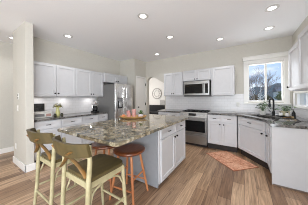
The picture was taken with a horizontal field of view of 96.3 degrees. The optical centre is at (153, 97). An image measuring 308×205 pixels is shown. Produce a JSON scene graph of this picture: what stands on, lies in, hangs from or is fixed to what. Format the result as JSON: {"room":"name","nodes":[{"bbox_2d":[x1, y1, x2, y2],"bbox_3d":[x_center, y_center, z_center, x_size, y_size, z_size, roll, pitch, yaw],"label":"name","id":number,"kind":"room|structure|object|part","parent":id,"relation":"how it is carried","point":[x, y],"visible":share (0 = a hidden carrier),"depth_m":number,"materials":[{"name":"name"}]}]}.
{"room":"kitchen","nodes":[
{"label":"kitchen","id":0,"kind":"room"},
{"bbox_2d":[0,41,13,148],"bbox_3d":[-3.759,-0.007,3.466,0.120,2.750,7.120,-1,0,33],"label":"wall","id":1,"kind":"structure","parent":0,"point":[6,49],"depth_m":3.46,"materials":[{"name":"beige paint"}]},
{"bbox_2d":[0,146,13,153],"bbox_3d":[-3.668,1.307,3.463,0.014,0.120,7.000,-1,0,33],"label":"baseboard","id":2,"kind":"structure","parent":1,"relation":"attached to","point":[9,149],"depth_m":3.44,"materials":[{"name":"white paint"}]},
{"bbox_2d":[13,21,33,164],"bbox_3d":[-2.627,-0.017,2.767,0.780,2.750,0.120,-1,0,33],"label":"wall","id":3,"kind":"structure","parent":0,"point":[23,63],"depth_m":2.59,"materials":[{"name":"beige paint"}]},
{"bbox_2d":[13,156,35,172],"bbox_3d":[-2.614,1.293,2.766,0.805,0.130,0.150,-1,0,33],"label":"baseboard","id":4,"kind":"structure","parent":3,"relation":"attached to","point":[26,168],"depth_m":2.58,"materials":[{"name":"white paint"}]},
{"bbox_2d":[33,36,119,113],"bbox_3d":[-2.110,-0.022,4.169,0.120,2.750,2.785,-1,0,33],"label":"wall","id":5,"kind":"structure","parent":0,"point":[45,51],"depth_m":3.81,"materials":[{"name":"beige paint"}]},
{"bbox_2d":[34,103,44,111],"bbox_3d":[-2.650,0.221,3.180,0.025,0.175,0.205,-1,0,33],"label":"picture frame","id":6,"kind":"object","parent":5,"relation":"attached to","point":[37,107],"visible":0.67,"depth_m":3.18,"materials":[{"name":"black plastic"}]},
{"bbox_2d":[34,61,75,96],"bbox_3d":[-2.400,-0.399,3.258,0.372,0.740,0.935,-1,0,33],"label":"upper cabinet","id":7,"kind":"object","parent":5,"relation":"attached to","point":[50,80],"visible":0.88,"depth_m":3.15,"materials":[{"name":"white paint"}]},
{"bbox_3d":[-2.398,-0.399,2.994,0.020,0.720,0.478,0,0,33],"label":"door","id":8,"kind":"part","parent":7,"relation":"part of","materials":[{"name":"white paint"}]},
{"bbox_3d":[-2.146,-0.401,3.383,0.020,0.720,0.434,0,0,33],"label":"door","id":9,"kind":"part","parent":7,"relation":"part of","materials":[{"name":"white paint"}]},
{"bbox_2d":[34,97,96,114],"bbox_3d":[-2.330,0.193,3.708,0.008,0.475,1.760,-1,0,33],"label":"backsplash","id":10,"kind":"structure","parent":5,"relation":"attached to","point":[70,105],"depth_m":3.71,"materials":[{"name":"white tile"}]},
{"bbox_2d":[76,68,102,96],"bbox_3d":[-1.915,-0.403,4.004,0.372,0.740,0.837,-1,0,33],"label":"upper cabinet","id":11,"kind":"object","parent":5,"relation":"attached to","point":[89,83],"visible":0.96,"depth_m":3.87,"materials":[{"name":"white paint"}]},
{"bbox_3d":[-1.899,-0.403,3.762,0.020,0.720,0.434,0,0,33],"label":"door","id":12,"kind":"part","parent":11,"relation":"part of","materials":[{"name":"white paint"}]},
{"bbox_3d":[-1.674,-0.405,4.109,0.020,0.720,0.380,0,0,33],"label":"door","id":13,"kind":"part","parent":11,"relation":"part of","materials":[{"name":"white paint"}]},
{"bbox_2d":[103,73,126,83],"bbox_3d":[-1.395,-0.635,4.763,0.422,0.295,1.000,-1,0,33],"label":"upper cabinet","id":14,"kind":"object","parent":5,"relation":"attached to","point":[108,78],"visible":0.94,"depth_m":4.58,"materials":[{"name":"white paint"}]},
{"bbox_3d":[-1.387,-0.635,4.463,0.020,0.275,0.488,0,0,33],"label":"door","id":15,"kind":"part","parent":14,"relation":"part of","materials":[{"name":"white paint"}]},
{"bbox_3d":[-1.117,-0.638,4.878,0.020,0.275,0.488,0,0,33],"label":"door","id":16,"kind":"part","parent":14,"relation":"part of","materials":[{"name":"white paint"}]},
{"bbox_2d":[120,58,135,108],"bbox_3d":[-1.025,-0.031,5.170,0.850,2.750,0.065,-1,0,33],"label":"wall","id":17,"kind":"structure","parent":0,"point":[127,67],"depth_m":5.01,"materials":[{"name":"beige paint"}]},
{"bbox_2d":[136,59,145,113],"bbox_3d":[-0.531,-0.035,5.250,0.110,2.750,0.608,-1,0,33],"label":"wall","id":18,"kind":"structure","parent":0,"point":[140,65],"depth_m":5.25,"materials":[{"name":"beige paint"}]},
{"bbox_2d":[136,76,145,114],"bbox_3d":[-0.472,0.269,5.214,0.105,2.140,0.604,-1,0,33],"label":"door","id":19,"kind":"structure","parent":18,"relation":"in","point":[140,82],"depth_m":5.18,"materials":[{"name":"white paint"}]},
{"bbox_2d":[0,0,307,61],"bbox_3d":[-0.869,-1.468,3.740,7.690,0.120,10.940,-1,0,33],"label":"ceiling","id":20,"kind":"structure","parent":0,"point":[112,29],"depth_m":2.62,"materials":[{"name":"white paint"}]},
{"bbox_2d":[137,13,147,18],"bbox_3d":[-0.190,-1.408,2.385,0.190,0.009,0.190,-1,0,33],"label":"recessed light","id":21,"kind":"object","parent":20,"relation":"in","point":[140,15],"visible":1,"depth_m":2.37,"materials":[{"name":"white"}]},
{"bbox_2d":[263,26,274,29],"bbox_3d":[2.365,-1.430,2.839,0.190,0.009,0.190,-1,0,33],"label":"recessed light","id":22,"kind":"object","parent":20,"relation":"in","point":[268,27],"visible":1,"depth_m":2.83,"materials":[{"name":"white"}]},
{"bbox_2d":[264,4,279,11],"bbox_3d":[1.881,-1.426,2.200,0.190,0.009,0.190,-1,0,33],"label":"recessed light","id":23,"kind":"object","parent":20,"relation":"in","point":[272,7],"visible":1,"depth_m":2.20,"materials":[{"name":"white"}]},
{"bbox_2d":[0,144,307,204],"bbox_3d":[-0.844,1.392,3.740,7.690,0.100,10.940,-1,0,33],"label":"floor","id":24,"kind":"structure","parent":0,"point":[199,179],"depth_m":2.05,"materials":[{"name":"brown wood"}]},
{"bbox_2d":[34,119,60,163],"bbox_3d":[-2.413,0.916,3.008,0.602,0.880,0.488,-1,0,33],"label":"base cabinet","id":25,"kind":"object","parent":24,"relation":"on","point":[51,126],"visible":0.38,"depth_m":2.86,"materials":[{"name":"white paint"}]},
{"bbox_3d":[-2.199,0.563,2.866,0.020,0.153,0.472,0,0,33],"label":"drawer","id":26,"kind":"part","parent":25,"relation":"part of","materials":[{"name":"white paint"}]},
{"bbox_2d":[34,111,107,121],"bbox_3d":[-2.087,0.451,3.538,0.580,0.040,1.743,-1,0,33],"label":"countertop","id":27,"kind":"structure","parent":25,"relation":"on","point":[72,115],"depth_m":3.35,"materials":[{"name":"grey stone"}]},
{"bbox_2d":[34,111,52,118],"bbox_3d":[-2.469,0.371,3.024,0.230,0.125,0.350,-1,0,33],"label":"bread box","id":28,"kind":"object","parent":27,"relation":"on","point":[43,114],"visible":0.73,"depth_m":2.96,"materials":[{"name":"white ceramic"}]},
{"bbox_2d":[52,103,61,115],"bbox_3d":[-2.248,0.282,3.217,0.223,0.298,0.196,-1,0,-22],"label":"flower vase","id":29,"kind":"object","parent":27,"relation":"on","point":[58,106],"visible":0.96,"depth_m":3.19,"materials":[{"name":"beige ceramic"}]},
{"bbox_2d":[91,101,98,111],"bbox_3d":[-1.744,0.259,4.103,0.240,0.335,0.144,-1,0,33],"label":"coffee maker","id":30,"kind":"object","parent":27,"relation":"on","point":[94,108],"visible":0.99,"depth_m":4.07,"materials":[{"name":"black plastic"}]},
{"bbox_2d":[26,128,91,204],"bbox_3d":[-1.188,0.854,1.749,0.498,0.986,0.611,-1,0,33],"label":"bar stool","id":31,"kind":"object","parent":24,"relation":"on","point":[50,158],"visible":0.75,"depth_m":1.55,"materials":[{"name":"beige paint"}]},
{"bbox_3d":[-1.459,0.876,1.719,0.048,0.948,0.089,0,0,33],"label":"leg","id":32,"kind":"part","parent":31,"relation":"part of","materials":[{"name":"green paint"}]},
{"bbox_3d":[-1.314,0.426,1.560,0.498,0.128,0.161,0,0,33],"label":"rail","id":33,"kind":"part","parent":31,"relation":"part of","materials":[{"name":"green wood"}]},
{"bbox_3d":[-1.151,0.710,1.807,0.410,0.034,0.420,0,0,33],"label":"seat","id":34,"kind":"part","parent":31,"relation":"part of","materials":[{"name":"fabric"}]},
{"bbox_3d":[-1.105,0.873,1.489,0.048,0.948,0.089,0,0,33],"label":"leg","id":35,"kind":"part","parent":31,"relation":"part of","materials":[{"name":"green paint"}]},
{"bbox_2d":[61,117,82,143],"bbox_3d":[-2.148,0.914,3.417,0.602,0.880,0.483,-1,0,33],"label":"base cabinet","id":36,"kind":"object","parent":24,"relation":"on","point":[67,122],"visible":0.38,"depth_m":3.25,"materials":[{"name":"white paint"}]},
{"bbox_3d":[-1.933,0.560,3.275,0.020,0.153,0.467,0,0,33],"label":"drawer","id":37,"kind":"part","parent":36,"relation":"part of","materials":[{"name":"white paint"}]},
{"bbox_2d":[51,135,126,204],"bbox_3d":[-0.630,0.849,1.387,0.498,0.986,0.611,-1,0,33],"label":"bar stool","id":38,"kind":"object","parent":24,"relation":"on","point":[93,171],"visible":1,"depth_m":1.30,"materials":[{"name":"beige wood"}]},
{"bbox_3d":[-0.901,0.871,1.356,0.048,0.948,0.089,0,0,33],"label":"leg","id":39,"kind":"part","parent":38,"relation":"part of","materials":[{"name":"green paint"}]},
{"bbox_3d":[-0.757,0.422,1.198,0.498,0.128,0.161,0,0,33],"label":"rail","id":40,"kind":"part","parent":38,"relation":"part of","materials":[{"name":"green wood"}]},
{"bbox_3d":[-0.547,0.868,1.127,0.048,0.948,0.089,0,0,33],"label":"leg","id":41,"kind":"part","parent":38,"relation":"part of","materials":[{"name":"green paint"}]},
{"bbox_3d":[-0.594,0.705,1.445,0.410,0.034,0.420,0,0,33],"label":"seat","id":42,"kind":"part","parent":38,"relation":"part of","materials":[{"name":"green wood"}]},
{"bbox_3d":[-0.649,1.032,1.715,0.041,0.620,0.084,0,0,2],"label":"leg","id":43,"kind":"part","parent":38,"relation":"part of","materials":[{"name":"green paint"}]},
{"bbox_3d":[-0.320,1.029,1.502,0.084,0.620,0.041,0,0,-26],"label":"leg","id":44,"kind":"part","parent":38,"relation":"part of","materials":[{"name":"green paint"}]},
{"bbox_2d":[82,115,97,144],"bbox_3d":[-1.893,0.912,3.809,0.602,0.880,0.448,-1,0,33],"label":"base cabinet","id":45,"kind":"object","parent":24,"relation":"on","point":[93,118],"visible":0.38,"depth_m":3.62,"materials":[{"name":"white paint"}]},
{"bbox_3d":[-1.678,0.558,3.667,0.020,0.153,0.432,0,0,33],"label":"drawer","id":46,"kind":"part","parent":45,"relation":"part of","materials":[{"name":"white paint"}]},
{"bbox_2d":[98,114,107,121],"bbox_3d":[-1.685,0.910,4.131,0.602,0.880,0.315,-1,0,33],"label":"base cabinet","id":47,"kind":"object","parent":24,"relation":"on","point":[101,117],"visible":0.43,"depth_m":3.96,"materials":[{"name":"white paint"}]},
{"bbox_2d":[91,142,119,190],"bbox_3d":[-0.738,1.020,2.155,0.436,0.648,0.436,0,0,13],"label":"round stool","id":48,"kind":"object","parent":24,"relation":"on","point":[97,146],"visible":0.23,"depth_m":1.99,"materials":[{"name":"brown wood"}]},
{"bbox_3d":[-0.741,0.720,2.155,0.436,0.047,0.436,0,0,13],"label":"seat","id":49,"kind":"part","parent":48,"relation":"part of","materials":[{"name":"brown wood"}]},
{"bbox_3d":[-0.632,1.042,1.984,0.035,0.603,0.149,0,0,-30],"label":"leg","id":50,"kind":"part","parent":48,"relation":"part of","materials":[{"name":"wood"}]},
{"bbox_2d":[98,83,132,119],"bbox_3d":[-1.217,0.463,4.481,0.881,1.765,0.755,-1,0,33],"label":"refrigerator","id":51,"kind":"object","parent":24,"relation":"on","point":[117,99],"visible":0.51,"depth_m":4.16,"materials":[{"name":"grey metal"}]},
{"bbox_3d":[-1.029,0.102,4.128,0.058,1.045,0.363,0,0,33],"label":"door","id":52,"kind":"part","parent":51,"relation":"part of","materials":[{"name":"silver metal"}]},
{"bbox_3d":[-0.824,0.100,4.443,0.058,1.045,0.378,0,0,33],"label":"door","id":53,"kind":"part","parent":51,"relation":"part of","materials":[{"name":"silver metal"}]},
{"bbox_2d":[109,143,148,204],"bbox_3d":[-0.339,1.017,1.907,0.436,0.648,0.436,-1,0,25],"label":"round stool","id":54,"kind":"object","parent":24,"relation":"on","point":[128,150],"visible":0.92,"depth_m":1.83,"materials":[{"name":"brown wood"}]},
{"bbox_3d":[-0.527,1.041,1.838,0.149,0.603,0.035,0,0,-22],"label":"leg","id":55,"kind":"part","parent":54,"relation":"part of","materials":[{"name":"wood"}]},
{"bbox_3d":[-0.407,1.040,2.095,0.035,0.603,0.149,-1,0,-18],"label":"leg","id":56,"kind":"part","parent":54,"relation":"part of","materials":[{"name":"orange wood"}]},
{"bbox_3d":[-0.341,0.717,1.907,0.436,0.047,0.436,0,0,25],"label":"seat","id":57,"kind":"part","parent":54,"relation":"part of","materials":[{"name":"brown wood"}]},
{"bbox_3d":[-0.270,1.039,1.719,0.035,0.603,0.149,-1,0,-18],"label":"leg","id":58,"kind":"part","parent":54,"relation":"part of","materials":[{"name":"orange wood"}]},
{"bbox_3d":[-0.150,1.038,1.976,0.149,0.603,0.035,0,0,-22],"label":"leg","id":59,"kind":"part","parent":54,"relation":"part of","materials":[{"name":"orange wood"}]},
{"bbox_2d":[114,121,185,187],"bbox_3d":[-0.021,0.889,2.690,1.002,0.892,1.080,-1,0,33],"label":"kitchen island","id":60,"kind":"object","parent":24,"relation":"on","point":[164,151],"visible":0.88,"depth_m":2.16,"materials":[{"name":"white paint"}]},
{"bbox_2d":[57,114,188,146],"bbox_3d":[-0.284,0.425,2.375,1.170,0.036,1.990,-1,0,33],"label":"island countertop","id":61,"kind":"structure","parent":60,"relation":"on","point":[117,132],"depth_m":1.83,"materials":[{"name":"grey stone"}]},
{"bbox_2d":[119,115,146,118],"bbox_3d":[-0.418,0.384,2.766,0.560,0.048,0.308,-1,0,0],"label":"tray","id":62,"kind":"object","parent":61,"relation":"on","point":[143,116],"visible":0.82,"depth_m":2.66,"materials":[{"name":"brown wood"}]},
{"bbox_2d":[132,109,135,116],"bbox_3d":[-0.394,0.312,2.721,0.092,0.170,0.092,-1,0,33],"label":"glass","id":63,"kind":"object","parent":62,"relation":"in","point":[133,110],"visible":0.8,"depth_m":2.69,"materials":[{"name":"pink glass"}]},
{"bbox_3d":[-0.337,0.882,2.262,0.938,0.872,0.019,0,0,33],"label":"panel","id":64,"kind":"part","parent":60,"relation":"part of","materials":[{"name":"grey paint"}]},
{"bbox_3d":[0.233,0.539,2.241,0.020,0.148,0.489,0,0,33],"label":"drawer","id":65,"kind":"part","parent":60,"relation":"part of","materials":[{"name":"white paint"}]},
{"bbox_3d":[0.237,0.938,2.241,0.020,0.620,0.489,0,0,33],"label":"door","id":66,"kind":"part","parent":60,"relation":"part of","materials":[{"name":"white paint"}]},
{"bbox_3d":[0.506,0.537,2.662,0.020,0.148,0.489,0,0,33],"label":"drawer","id":67,"kind":"part","parent":60,"relation":"part of","materials":[{"name":"white paint"}]},
{"bbox_3d":[0.510,0.936,2.662,0.020,0.620,0.489,0,0,33],"label":"door","id":68,"kind":"part","parent":60,"relation":"part of","materials":[{"name":"white paint"}]},
{"bbox_2d":[149,105,164,114],"bbox_3d":[0.033,0.885,8.026,2.160,0.900,0.850,-1,0,33],"label":"sofa","id":69,"kind":"object","parent":24,"relation":"on","point":[153,109],"visible":0.16,"depth_m":8.12,"materials":[{"name":"grey fabric"}]},
{"bbox_3d":[0.203,0.681,8.290,1.900,0.495,0.220,0,0,33],"label":"backrest","id":70,"kind":"part","parent":69,"relation":"part of","materials":[{"name":"grey fabric"}]},
{"bbox_2d":[158,112,179,115],"bbox_3d":[0.606,0.887,4.470,0.735,0.885,0.651,-1,0,33],"label":"base cabinet","id":71,"kind":"object","parent":24,"relation":"on","point":[159,113],"visible":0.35,"depth_m":4.22,"materials":[{"name":"white paint"}]},
{"bbox_2d":[157,109,182,112],"bbox_3d":[0.600,0.421,4.489,0.770,0.042,0.638,-1,0,33],"label":"countertop","id":72,"kind":"structure","parent":71,"relation":"on","point":[163,110],"depth_m":4.34,"materials":[{"name":"grey stone"}]},
{"bbox_3d":[0.599,0.537,4.132,0.358,0.155,0.020,0,0,33],"label":"drawer","id":73,"kind":"part","parent":71,"relation":"part of","materials":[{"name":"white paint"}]},
{"bbox_2d":[180,109,209,147],"bbox_3d":[1.226,0.848,4.043,0.741,0.952,0.691,-1,0,33],"label":"range","id":74,"kind":"object","parent":24,"relation":"on","point":[196,126],"visible":0.84,"depth_m":3.75,"materials":[{"name":"grey metal"}]},
{"bbox_3d":[1.084,0.471,3.830,0.737,0.140,0.080,0,0,33],"label":"control panel","id":75,"kind":"part","parent":74,"relation":"part of","materials":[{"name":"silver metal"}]},
{"bbox_3d":[1.075,0.766,3.812,0.733,0.430,0.038,0,0,33],"label":"oven door","id":76,"kind":"part","parent":74,"relation":"part of","materials":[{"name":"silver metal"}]},
{"bbox_3d":[1.078,1.120,3.812,0.733,0.262,0.038,0,0,33],"label":"drawer","id":77,"kind":"part","parent":74,"relation":"part of","materials":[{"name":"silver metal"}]},
{"bbox_2d":[207,114,237,152],"bbox_3d":[1.835,0.876,3.671,0.665,0.885,0.652,-1,0,33],"label":"base cabinet","id":78,"kind":"object","parent":24,"relation":"on","point":[222,129],"visible":0.98,"depth_m":3.42,"materials":[{"name":"white paint"}]},
{"bbox_3d":[1.543,0.529,3.519,0.332,0.155,0.020,0,0,33],"label":"drawer","id":79,"kind":"part","parent":78,"relation":"part of","materials":[{"name":"white paint"}]},
{"bbox_3d":[1.546,0.894,3.519,0.332,0.545,0.020,0,0,33],"label":"door","id":80,"kind":"part","parent":78,"relation":"part of","materials":[{"name":"white paint"}]},
{"bbox_3d":[1.817,0.527,3.341,0.313,0.155,0.020,0,0,33],"label":"drawer","id":81,"kind":"part","parent":78,"relation":"part of","materials":[{"name":"white paint"}]},
{"bbox_3d":[1.820,0.892,3.341,0.313,0.545,0.020,0,0,33],"label":"door","id":82,"kind":"part","parent":78,"relation":"part of","materials":[{"name":"white paint"}]},
{"bbox_2d":[207,151,258,170],"bbox_3d":[1.616,1.316,2.952,0.570,0.008,0.840,-1,0,-13],"label":"rug","id":83,"kind":"object","parent":24,"relation":"on","point":[235,163],"visible":1,"depth_m":2.85,"materials":[{"name":"orange fabric"}]},
{"bbox_2d":[238,116,269,169],"bbox_3d":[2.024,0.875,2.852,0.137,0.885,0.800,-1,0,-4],"label":"base cabinet","id":84,"kind":"object","parent":24,"relation":"on","point":[252,140],"visible":0.88,"depth_m":2.78,"materials":[{"name":"white paint"}]},
{"bbox_3d":[1.993,0.525,2.865,0.020,0.155,0.730,0,0,-4],"label":"drawer","id":85,"kind":"part","parent":84,"relation":"part of","materials":[{"name":"white paint"}]},
{"bbox_3d":[1.996,0.890,2.865,0.020,0.545,0.730,0,0,-4],"label":"door","id":86,"kind":"part","parent":84,"relation":"part of","materials":[{"name":"white paint"}]},
{"bbox_2d":[207,111,307,128],"bbox_3d":[1.994,0.409,2.939,1.740,0.042,1.718,-1,0,33],"label":"countertop","id":87,"kind":"structure","parent":84,"relation":"on","point":[298,122],"depth_m":2.53,"materials":[{"name":"grey stone"}]},
{"bbox_2d":[255,101,272,114],"bbox_3d":[2.497,0.221,3.123,0.287,0.323,0.324,0,0,-4],"label":"potted plant","id":88,"kind":"object","parent":87,"relation":"on","point":[262,112],"visible":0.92,"depth_m":3.11,"materials":[{"name":"green plant"}]},
{"bbox_2d":[268,98,275,115],"bbox_3d":[2.515,0.192,2.947,0.130,0.380,0.184,-1,0,33],"label":"faucet","id":89,"kind":"object","parent":87,"relation":"on","point":[269,103],"visible":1,"depth_m":2.93,"materials":[{"name":"black metal"}]},
{"bbox_3d":[2.495,0.142,2.929,0.151,0.280,0.032,0,0,-17],"label":"spout","id":90,"kind":"part","parent":89,"relation":"part of","materials":[{"name":"black metal"}]},
{"bbox_2d":[275,105,296,115],"bbox_3d":[2.757,0.266,2.906,0.333,0.228,0.337,0,0,-22],"label":"planter","id":91,"kind":"object","parent":87,"relation":"on","point":[285,110],"visible":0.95,"depth_m":2.87,"materials":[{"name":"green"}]},
{"bbox_2d":[265,124,307,193],"bbox_3d":[2.126,0.874,2.106,0.632,0.885,0.400,-1,0,33],"label":"base cabinet","id":92,"kind":"object","parent":24,"relation":"on","point":[287,148],"visible":0.91,"depth_m":1.99,"materials":[{"name":"white paint"}]},
{"bbox_3d":[1.903,0.526,2.273,0.020,0.155,0.340,0,0,33],"label":"drawer","id":93,"kind":"part","parent":92,"relation":"part of","materials":[{"name":"white paint"}]},
{"bbox_3d":[1.906,0.891,2.273,0.020,0.545,0.340,0,0,33],"label":"door","id":94,"kind":"part","parent":92,"relation":"part of","materials":[{"name":"white paint"}]},
{"bbox_3d":[2.044,1.306,1.928,0.580,0.022,0.008,0,0,33],"label":"shoe molding","id":95,"kind":"part","parent":92,"relation":"part of","materials":[{"name":"white wood"}]},
{"bbox_2d":[149,77,164,104],"bbox_3d":[1.250,-0.051,8.810,5.700,2.750,0.140,-1,0,33],"label":"wall","id":96,"kind":"structure","parent":0,"point":[154,83],"depth_m":9.47,"materials":[{"name":"white paint"}]},
{"bbox_2d":[152,88,161,98],"bbox_3d":[0.187,-0.287,9.380,0.744,0.744,0.044,-1,0,33],"label":"wall decor","id":97,"kind":"object","parent":96,"relation":"attached to","point":[156,93],"visible":1,"depth_m":9.38,"materials":[{"name":"grey wood"}]},
{"bbox_2d":[146,35,292,113],"bbox_3d":[0.763,-0.047,4.858,6.190,2.750,0.140,-1,0,33],"label":"wall","id":98,"kind":"structure","parent":0,"point":[228,56],"depth_m":3.98,"materials":[{"name":"beige paint"}]},
{"bbox_2d":[164,72,183,95],"bbox_3d":[0.692,-0.439,4.588,0.670,0.745,0.377,-1,0,33],"label":"upper cabinet","id":99,"kind":"object","parent":98,"relation":"attached to","point":[173,82],"visible":0.98,"depth_m":4.43,"materials":[{"name":"white paint"}]},
{"bbox_3d":[0.473,-0.437,4.554,0.324,0.725,0.020,0,0,33],"label":"door","id":100,"kind":"part","parent":99,"relation":"part of","materials":[{"name":"white paint"}]},
{"bbox_3d":[0.750,-0.439,4.374,0.324,0.725,0.020,0,0,33],"label":"door","id":101,"kind":"part","parent":99,"relation":"part of","materials":[{"name":"white paint"}]},
{"bbox_2d":[183,68,210,81],"bbox_3d":[1.318,-0.666,4.180,0.817,0.320,0.377,-1,0,33],"label":"upper cabinet","id":102,"kind":"object","parent":98,"relation":"attached to","point":[201,74],"visible":0.91,"depth_m":4.04,"materials":[{"name":"white paint"}]},
{"bbox_3d":[1.068,-0.663,4.166,0.397,0.302,0.020,0,0,33],"label":"door","id":103,"kind":"part","parent":102,"relation":"part of","materials":[{"name":"white paint"}]},
{"bbox_2d":[184,80,210,96],"bbox_3d":[1.313,-0.264,4.136,0.730,0.445,0.440,-1,0,33],"label":"microwave","id":104,"kind":"object","parent":102,"relation":"attached to","point":[192,88],"visible":0.98,"depth_m":3.96,"materials":[{"name":"grey metal"}]},
{"bbox_3d":[1.165,-0.279,4.041,0.582,0.408,0.030,0,0,33],"label":"door","id":105,"kind":"part","parent":104,"relation":"part of","materials":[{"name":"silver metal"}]},
{"bbox_3d":[1.471,-0.282,3.842,0.140,0.408,0.030,0,0,33],"label":"control panel","id":106,"kind":"part","parent":104,"relation":"part of","materials":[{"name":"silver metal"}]},
{"bbox_3d":[1.407,-0.666,3.946,0.397,0.302,0.020,0,0,33],"label":"door","id":107,"kind":"part","parent":102,"relation":"part of","materials":[{"name":"white paint"}]},
{"bbox_2d":[211,65,234,95],"bbox_3d":[1.907,-0.452,3.817,0.553,0.770,0.346,-1,0,33],"label":"upper cabinet","id":108,"kind":"object","parent":98,"relation":"attached to","point":[222,78],"visible":1,"depth_m":3.68,"materials":[{"name":"white paint"}]},
{"bbox_2d":[166,94,291,113],"bbox_3d":[1.810,0.144,4.089,3.300,0.490,0.008,-1,0,33],"label":"backsplash","id":109,"kind":"structure","parent":98,"relation":"attached to","point":[222,102],"depth_m":4.07,"materials":[{"name":"white tile"}]},
{"bbox_2d":[242,51,290,104],"bbox_3d":[2.777,-0.454,3.452,0.945,1.230,0.160,-1,0,33],"label":"window","id":110,"kind":"structure","parent":98,"relation":"in","point":[278,57],"depth_m":3.41,"materials":[{"name":"white paint"}]},
{"bbox_3d":[2.753,-1.020,3.422,0.945,0.099,0.089,0,0,33],"label":"head trim","id":111,"kind":"part","parent":110,"relation":"part of","materials":[{"name":"white paint"}]},
{"bbox_3d":[2.806,-0.395,3.500,0.698,0.988,0.050,0,0,33],"label":"sash","id":112,"kind":"part","parent":110,"relation":"part of","materials":[{"name":"white paint"}]},
{"bbox_2d":[249,60,282,64],"bbox_3d":[2.774,-0.874,3.457,0.660,0.040,0.040,0,0,33],"label":"rolled blind","id":113,"kind":"object","parent":110,"relation":"attached to","point":[265,62],"depth_m":3.44,"materials":[{"name":"white fabric"}]},
{"bbox_3d":[2.772,0.143,3.435,0.905,0.035,0.059,0,0,33],"label":"sill","id":114,"kind":"part","parent":110,"relation":"part of","materials":[{"name":"white paint"}]},
{"bbox_2d":[292,16,307,119],"bbox_3d":[1.296,-0.051,0.124,0.140,2.750,7.220,-1,0,33],"label":"wall","id":115,"kind":"structure","parent":0,"point":[304,23],"depth_m":2.94,"materials":[{"name":"beige paint"}]},
{"bbox_2d":[287,41,307,90],"bbox_3d":[2.205,-0.452,1.982,0.350,0.685,0.590,-1,0,33],"label":"upper cabinet","id":116,"kind":"object","parent":115,"relation":"attached to","point":[293,52],"visible":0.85,"depth_m":2.10,"materials":[{"name":"white paint"}]},
{"bbox_3d":[2.092,-0.451,2.055,0.020,0.665,0.570,0,0,33],"label":"door","id":117,"kind":"part","parent":116,"relation":"part of","materials":[{"name":"white paint"}]},
{"bbox_2d":[292,106,307,118],"bbox_3d":[2.737,0.291,2.475,0.008,0.180,1.690,-1,0,33],"label":"trim","id":118,"kind":"structure","parent":115,"relation":"attached to","point":[300,112],"depth_m":2.68,"materials":[{"name":"white tile"}]},
{"bbox_2d":[293,93,307,108],"bbox_3d":[2.817,0.045,2.565,0.090,0.310,1.190,-1,0,33],"label":"window","id":119,"kind":"structure","parent":115,"relation":"in","point":[298,105],"depth_m":2.92,"materials":[{"name":"white paint"}]},
{"bbox_3d":[2.838,0.030,2.551,0.040,0.238,1.068,0,0,33],"label":"sash","id":120,"kind":"part","parent":119,"relation":"part of","materials":[{"name":"white paint"}]},
{"bbox_2d":[298,25,307,89],"bbox_3d":[1.873,-0.464,1.470,0.349,0.715,0.600,-1,0,33],"label":"upper cabinet","id":121,"kind":"object","parent":115,"relation":"attached to","point":[303,36],"visible":1,"depth_m":1.67,"materials":[{"name":"white paint"}]},
{"label":"outside","id":122,"kind":"structure","parent":0,"visible":0},
{"bbox_3d":[47.859,1.342,46.134,90.000,0.150,110.500,-1,0,33],"label":"ground","id":123,"kind":"structure","parent":122,"visible":0},
{"bbox_2d":[250,94,259,99],"bbox_3d":[6.505,0.731,8.873,1.293,1.934,1.311,0,0,3],"label":"shrub","id":124,"kind":"object","parent":123,"relation":"on","point":[254,97],"visible":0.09,"depth_m":8.82,"materials":[{"name":"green plant"}]},
{"bbox_2d":[249,65,264,95],"bbox_3d":[21.143,-3.252,29.698,7.419,9.516,4.488,0,0,-40],"label":"bare tree","id":125,"kind":"object","parent":123,"relation":"on","point":[252,80],"visible":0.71,"depth_m":29.41,"materials":[{"name":"grey plant"}]},
{"bbox_2d":[249,76,269,98],"bbox_3d":[11.119,-0.520,15.616,3.873,4.219,2.704,-1,0,-12],"label":"bare tree","id":126,"kind":"object","parent":123,"relation":"on","point":[250,90],"visible":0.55,"depth_m":15.17,"materials":[{"name":"grey plant"}]},
{"bbox_2d":[249,83,281,99],"bbox_3d":[53.173,-2.412,59.653,66.667,7.366,42.000,-1,0,33],"label":"hills","id":127,"kind":"structure","parent":123,"relation":"on","point":[261,95],"depth_m":50.68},
{"bbox_2d":[254,72,280,96],"bbox_3d":[16.003,-1.378,19.634,3.453,5.857,3.461,-1,0,-20],"label":"bare tree","id":128,"kind":"object","parent":123,"relation":"on","point":[260,77],"visible":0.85,"depth_m":19.72,"materials":[{"name":"grey plant"}]},
{"bbox_2d":[274,91,281,99],"bbox_3d":[7.899,0.607,8.594,1.261,2.087,1.227,-1,0,33],"label":"shrub","id":129,"kind":"object","parent":123,"relation":"on","point":[279,96],"visible":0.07,"depth_m":8.55,"materials":[{"name":"green plant"}]},
{"bbox_2d":[272,87,305,104],"bbox_3d":[23.047,-0.191,23.188,4.400,3.350,4.600,-1,0,33],"label":"neighbor house","id":130,"kind":"structure","parent":123,"relation":"on","point":[279,89],"depth_m":23.31,"materials":[{"name":"white"}]}
]}

